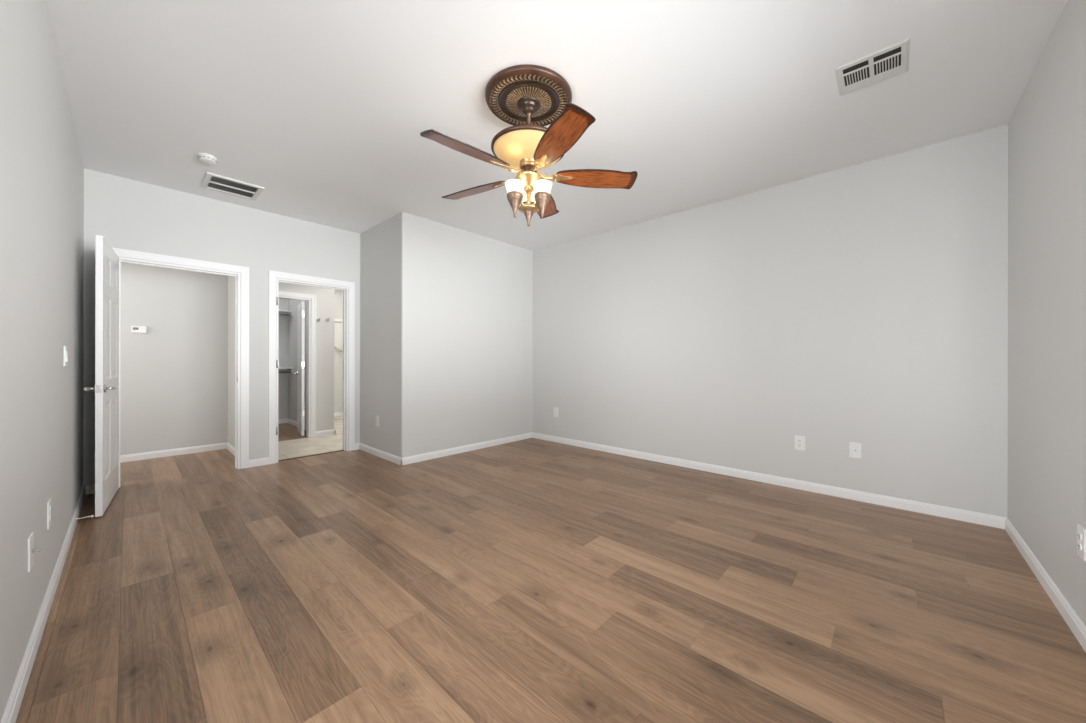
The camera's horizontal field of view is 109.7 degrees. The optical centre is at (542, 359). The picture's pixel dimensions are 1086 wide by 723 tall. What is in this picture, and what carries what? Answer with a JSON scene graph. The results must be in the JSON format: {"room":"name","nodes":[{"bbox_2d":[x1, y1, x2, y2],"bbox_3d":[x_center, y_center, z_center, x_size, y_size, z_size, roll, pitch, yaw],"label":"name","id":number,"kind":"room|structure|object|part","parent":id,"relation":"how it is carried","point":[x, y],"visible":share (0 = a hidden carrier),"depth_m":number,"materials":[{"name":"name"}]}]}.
{"room":"empty bedroom","nodes":[
{"label":"empty bedroom","id":0,"kind":"room"},
{"bbox_2d":[0,0,83,722],"bbox_3d":[-1.801,-0.235,1.237,5.695,2.740,0.120,0,0,43],"label":"wall","id":1,"kind":"structure","parent":0,"point":[42,169],"depth_m":1.49,"materials":[{"name":"white paint"}]},
{"bbox_2d":[27,532,40,571],"bbox_3d":[-1.924,0.723,1.447,0.079,0.126,0.026,0,0,43],"label":"cable jack","id":2,"kind":"object","parent":1,"relation":"attached to","point":[30,558],"visible":1,"depth_m":1.44,"materials":[{"name":"white plastic"}]},
{"bbox_3d":[-1.931,0.723,1.440,0.079,0.126,0.006,0,0,43],"label":"plate","id":3,"kind":"part","parent":2,"relation":"part of","materials":[{"name":"white plastic"}]},
{"bbox_2d":[1,485,85,722],"bbox_3d":[-1.802,1.096,1.326,5.575,0.078,0.013,0,0,43],"label":"baseboard","id":4,"kind":"structure","parent":1,"relation":"attached to","point":[11,712],"depth_m":1.52,"materials":[{"name":"white wood"}]},
{"bbox_2d":[47,498,51,529],"bbox_3d":[-2.301,0.716,1.783,0.079,0.126,0.010,0,0,43],"label":"outlet","id":5,"kind":"object","parent":1,"relation":"attached to","point":[49,506],"visible":1,"depth_m":1.77,"materials":[{"name":"white plastic"}]},
{"bbox_2d":[63,346,67,365],"bbox_3d":[-2.800,-0.023,2.244,0.118,0.117,0.012,0,0,43],"label":"light switch","id":6,"kind":"object","parent":1,"relation":"attached to","point":[65,354],"visible":1,"depth_m":2.22,"materials":[{"name":"white plastic"}]},
{"bbox_2d":[75,515,93,520],"bbox_3d":[-3.142,1.081,2.620,0.022,0.022,0.079,0,0,43],"label":"door stop","id":7,"kind":"object","parent":1,"relation":"attached to","point":[76,519],"visible":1,"depth_m":2.62,"materials":[{"name":"silver metal"}]},
{"bbox_2d":[120,262,227,454],"bbox_3d":[-4.928,-0.241,4.007,0.120,2.740,2.730,0,0,43],"label":"wall","id":8,"kind":"structure","parent":0,"point":[174,374],"depth_m":4.51,"materials":[{"name":"white paint"}]},
{"bbox_2d":[131,326,146,332],"bbox_3d":[-4.552,-0.344,4.306,0.028,0.080,0.120,0,0,43],"label":"thermostat","id":9,"kind":"object","parent":8,"relation":"attached to","point":[134,329],"visible":1,"depth_m":4.30,"materials":[{"name":"white plastic"}]},
{"bbox_2d":[83,168,359,487],"bbox_3d":[-3.178,-0.237,4.035,0.120,2.740,2.376,0,0,43],"label":"wall","id":10,"kind":"structure","parent":0,"point":[130,214],"depth_m":3.88,"materials":[{"name":"white paint"}]},
{"bbox_2d":[84,235,118,516],"bbox_3d":[-3.450,0.114,3.033,0.161,2.012,0.828,0,0,-42],"label":"door","id":11,"kind":"structure","parent":10,"relation":"in","point":[106,387],"depth_m":2.87,"materials":[{"name":"white paint"}]},
{"bbox_3d":[-3.283,0.207,2.778,0.063,0.062,0.145,0,0,-42],"label":"handle","id":12,"kind":"part","parent":11,"relation":"part of","materials":[{"name":"silver metal"}]},
{"bbox_3d":[-3.174,0.208,2.732,0.025,0.056,0.010,0,0,-42],"label":"latch plate","id":13,"kind":"part","parent":11,"relation":"part of","materials":[{"name":"silver metal"}]},
{"bbox_3d":[-3.211,0.208,2.845,0.063,0.062,0.145,0,0,-42],"label":"handle","id":14,"kind":"part","parent":11,"relation":"part of","materials":[{"name":"silver metal"}]},
{"bbox_2d":[111,247,248,486],"bbox_3d":[-3.488,0.079,3.699,0.154,2.107,1.009,0,0,43],"label":"door frame","id":15,"kind":"structure","parent":10,"relation":"attached to","point":[244,271],"depth_m":3.97,"materials":[{"name":"white wood"}]},
{"bbox_2d":[268,270,354,463],"bbox_3d":[-2.727,0.080,4.526,0.154,2.107,0.894,0,0,43],"label":"door frame","id":16,"kind":"structure","parent":10,"relation":"attached to","point":[348,412],"depth_m":4.44,"materials":[{"name":"white wood"}]},
{"bbox_2d":[228,276,234,447],"bbox_3d":[-3.573,-0.238,4.543,1.150,2.740,0.109,0,0,43],"label":"wall","id":17,"kind":"structure","parent":0,"point":[231,280],"depth_m":4.72,"materials":[{"name":"white paint"}]},
{"bbox_2d":[278,298,287,419],"bbox_3d":[-4.520,-0.240,5.810,1.720,2.740,1.475,0,0,43],"label":"wall","id":18,"kind":"structure","parent":0,"point":[283,303],"depth_m":6.80,"materials":[{"name":"white paint"}]},
{"bbox_2d":[278,367,292,372],"bbox_3d":[-4.914,0.185,6.253,0.298,0.101,1.352,0,0,43],"label":"closet shelf","id":19,"kind":"object","parent":18,"relation":"attached to","point":[289,370],"visible":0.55,"depth_m":6.62,"materials":[{"name":"white"}]},
{"bbox_2d":[279,310,292,316],"bbox_3d":[-4.912,-0.805,6.253,0.298,0.101,1.352,0,0,43],"label":"closet shelf","id":20,"kind":"object","parent":18,"relation":"attached to","point":[290,313],"visible":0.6,"depth_m":6.63,"materials":[{"name":"white wood"}]},
{"bbox_2d":[279,282,334,436],"bbox_3d":[-4.422,-0.240,6.182,2.320,2.740,1.156,0,0,43],"label":"wall","id":21,"kind":"structure","parent":0,"point":[325,297],"depth_m":5.76,"materials":[{"name":"white paint"}]},
{"bbox_2d":[279,291,315,437],"bbox_3d":[-3.648,0.089,5.399,0.154,2.086,0.744,0,0,43],"label":"door frame","id":22,"kind":"structure","parent":21,"relation":"attached to","point":[311,301],"depth_m":5.59,"materials":[{"name":"white wood"}]},
{"bbox_2d":[293,301,305,435],"bbox_3d":[-3.715,0.127,5.863,0.161,1.985,0.586,0,0,-38],"label":"door","id":23,"kind":"structure","parent":21,"relation":"in","point":[300,373],"depth_m":5.74,"materials":[{"name":"white paint"}]},
{"bbox_2d":[278,419,335,436],"bbox_3d":[-4.323,1.091,5.840,1.733,0.078,1.549,0,0,43],"label":"baseboard","id":24,"kind":"structure","parent":21,"relation":"attached to","point":[324,432],"depth_m":5.82,"materials":[{"name":"white wood"}]},
{"bbox_2d":[335,289,342,318],"bbox_3d":[-3.106,-0.237,6.765,3.470,2.740,1.484,0,0,43],"label":"wall","id":25,"kind":"structure","parent":0,"point":[338,293],"depth_m":7.92,"materials":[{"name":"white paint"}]},
{"bbox_2d":[360,212,532,457],"bbox_3d":[-1.245,-0.234,5.327,1.216,2.740,2.142,0,0,43],"label":"wall","id":26,"kind":"structure","parent":0,"point":[446,311],"depth_m":4.62,"materials":[{"name":"white paint"}]},
{"bbox_2d":[86,432,531,494],"bbox_3d":[-2.003,1.096,4.408,1.109,0.078,4.252,0,0,43],"label":"baseboard","id":27,"kind":"structure","parent":26,"relation":"attached to","point":[446,452],"depth_m":4.49,"materials":[{"name":"white wood"}]},
{"bbox_2d":[376,416,378,426],"bbox_3d":[-1.962,0.725,4.523,0.079,0.126,0.010,0,0,43],"label":"outlet","id":28,"kind":"object","parent":26,"relation":"attached to","point":[377,417],"visible":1,"depth_m":4.51,"materials":[{"name":"white plastic"}]},
{"bbox_2d":[15,419,1085,722],"bbox_3d":[-2.174,1.157,3.559,9.185,0.045,5.800,0,0,43],"label":"floor","id":29,"kind":"structure","parent":0,"point":[530,580],"depth_m":1.79,"materials":[{"name":"brown wood"}]},
{"bbox_2d":[278,450,343,460],"bbox_3d":[-2.737,1.131,4.534,0.044,0.006,0.714,0,0,43],"label":"threshold","id":30,"kind":"object","parent":29,"relation":"on","point":[338,450],"visible":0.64,"depth_m":4.51,"materials":[{"name":"brown metal"}]},
{"bbox_2d":[334,319,342,419],"bbox_3d":[-4.071,0.143,7.570,0.720,1.975,1.355,0,0,43],"label":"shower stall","id":31,"kind":"object","parent":29,"relation":"on","point":[338,323],"visible":0.03,"depth_m":7.89,"materials":[{"name":"white"}]},
{"bbox_2d":[46,0,1067,250],"bbox_3d":[-2.313,-1.646,3.760,10.300,0.080,6.200,0,0,43],"label":"ceiling","id":32,"kind":"structure","parent":0,"point":[323,106],"depth_m":2.28,"materials":[{"name":"white paint"}]},
{"bbox_2d":[198,153,216,163],"bbox_3d":[-2.652,-1.586,3.022,0.116,0.040,0.116,0,0,43],"label":"smoke detector","id":33,"kind":"object","parent":32,"relation":"attached to","point":[206,158],"visible":1,"depth_m":3.00,"materials":[{"name":"white plastic"}]},
{"bbox_2d":[201,172,263,200],"bbox_3d":[-2.877,-1.601,3.546,0.395,0.012,0.405,0,0,43],"label":"ceiling vent","id":34,"kind":"object","parent":32,"relation":"in","point":[215,182],"visible":1,"depth_m":3.54,"materials":[{"name":"white metal"}]},
{"bbox_2d":[420,64,637,226],"bbox_3d":[-0.121,-1.206,2.312,1.290,0.791,1.268,0,0,43],"label":"ceiling fan","id":35,"kind":"object","parent":32,"relation":"hanging from","point":[527,146],"visible":1,"depth_m":2.24,"materials":[{"name":"brown wood"}]},
{"bbox_3d":[-0.398,-1.124,2.048,0.504,0.009,0.158,0,15,-42],"label":"blade","id":36,"kind":"part","parent":35,"relation":"part of","materials":[{"name":"brown wood"}]},
{"bbox_3d":[-0.448,-1.124,2.536,0.504,0.009,0.158,0,15,30],"label":"blade","id":37,"kind":"part","parent":35,"relation":"part of","materials":[{"name":"brown wood"}]},
{"bbox_3d":[-0.167,-1.017,2.276,0.120,0.064,0.120,0,0,43],"label":"lamp shade","id":38,"kind":"part","parent":35,"relation":"part of","materials":[{"name":"white glass"}]},
{"bbox_3d":[-0.087,-1.239,2.326,0.428,0.079,0.428,0,0,43],"label":"lamp shade","id":39,"kind":"part","parent":35,"relation":"part of","materials":[{"name":"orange glass"}]},
{"bbox_3d":[-0.087,-0.964,2.326,0.048,0.099,0.048,0,0,43],"label":"stem","id":40,"kind":"part","parent":35,"relation":"part of","materials":[{"name":"gold metal"}]},
{"bbox_3d":[-0.088,-0.912,2.326,0.128,0.020,0.128,0,0,43],"label":"plate","id":41,"kind":"part","parent":35,"relation":"part of","materials":[{"name":"gold metal"}]},
{"bbox_3d":[-0.091,-1.016,2.420,0.120,0.064,0.120,0,0,43],"label":"lamp shade","id":42,"kind":"part","parent":35,"relation":"part of","materials":[{"name":"white glass"}]},
{"bbox_3d":[-0.004,-1.016,2.282,0.120,0.064,0.120,0,0,43],"label":"lamp shade","id":43,"kind":"part","parent":35,"relation":"part of","materials":[{"name":"white glass"}]},
{"bbox_3d":[0.001,-1.123,2.734,0.158,0.009,0.504,-15,-3,12],"label":"blade","id":44,"kind":"part","parent":35,"relation":"part of","materials":[{"name":"brown wood"}]},
{"bbox_3d":[0.081,-1.123,1.945,0.158,0.009,0.504,16,-6,-23],"label":"blade","id":45,"kind":"part","parent":35,"relation":"part of","materials":[{"name":"brown wood"}]},
{"bbox_3d":[0.328,-1.122,2.368,0.504,0.009,0.158,0,-15,-6],"label":"blade","id":46,"kind":"part","parent":35,"relation":"part of","materials":[{"name":"brown wood"}]},
{"bbox_2d":[834,37,909,95],"bbox_3d":[1.808,-1.591,2.103,0.300,0.014,0.300,0,0,43],"label":"ceiling vent","id":47,"kind":"object","parent":32,"relation":"in","point":[890,61],"visible":1,"depth_m":2.09,"materials":[{"name":"white metal"}]},
{"bbox_2d":[532,124,1007,517],"bbox_3d":[1.580,-0.228,4.104,4.599,2.740,0.120,0,0,43],"label":"wall","id":48,"kind":"structure","parent":0,"point":[866,303],"depth_m":3.31,"materials":[{"name":"white paint"}]},
{"bbox_2d":[554,407,557,416],"bbox_3d":[0.177,0.725,5.303,0.079,0.126,0.010,0,0,43],"label":"outlet","id":49,"kind":"object","parent":48,"relation":"attached to","point":[555,409],"visible":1,"depth_m":5.30,"materials":[{"name":"white plastic"}]},
{"bbox_2d":[532,432,1005,528],"bbox_3d":[1.488,1.103,4.096,4.479,0.078,0.013,0,0,43],"label":"baseboard","id":50,"kind":"structure","parent":48,"relation":"attached to","point":[915,506],"depth_m":3.32,"materials":[{"name":"white wood"}]},
{"bbox_2d":[795,435,804,450],"bbox_3d":[2.271,0.734,3.379,0.079,0.126,0.010,0,0,43],"label":"outlet","id":51,"kind":"object","parent":48,"relation":"attached to","point":[799,440],"visible":1,"depth_m":3.38,"materials":[{"name":"white plastic"}]},
{"bbox_2d":[849,442,861,458],"bbox_3d":[2.550,0.738,3.118,0.079,0.126,0.017,0,0,43],"label":"cable jack","id":52,"kind":"object","parent":48,"relation":"attached to","point":[855,449],"visible":1,"depth_m":3.12,"materials":[{"name":"white plastic"}]},
{"bbox_2d":[1007,0,1085,625],"bbox_3d":[1.740,-0.228,0.969,0.120,2.740,4.279,0,0,43],"label":"wall","id":53,"kind":"structure","parent":0,"point":[1046,488],"depth_m":1.87,"materials":[{"name":"white paint"}]},
{"bbox_2d":[1005,518,1085,651],"bbox_3d":[1.688,1.103,1.014,0.013,0.078,4.253,0,0,43],"label":"baseboard","id":54,"kind":"structure","parent":53,"relation":"attached to","point":[1067,612],"depth_m":1.83,"materials":[{"name":"white wood"}]},
{"bbox_2d":[1077,524,1085,560],"bbox_3d":[2.189,0.741,1.556,0.010,0.126,0.079,0,0,43],"label":"outlet","id":55,"kind":"object","parent":53,"relation":"attached to","point":[1081,532],"visible":1,"depth_m":1.55,"materials":[{"name":"white plastic"}]},
{"bbox_3d":[-4.957,-0.241,3.037,1.390,2.740,1.501,0,0,43],"label":"wall","id":56,"kind":"structure","parent":0,"visible":0},
{"bbox_2d":[120,442,234,462],"bbox_3d":[-4.500,1.091,3.538,1.150,0.078,2.621,0,0,43],"label":"baseboard","id":57,"kind":"structure","parent":56,"relation":"attached to","point":[187,450],"depth_m":4.53,"materials":[{"name":"white wood"}]}
]}

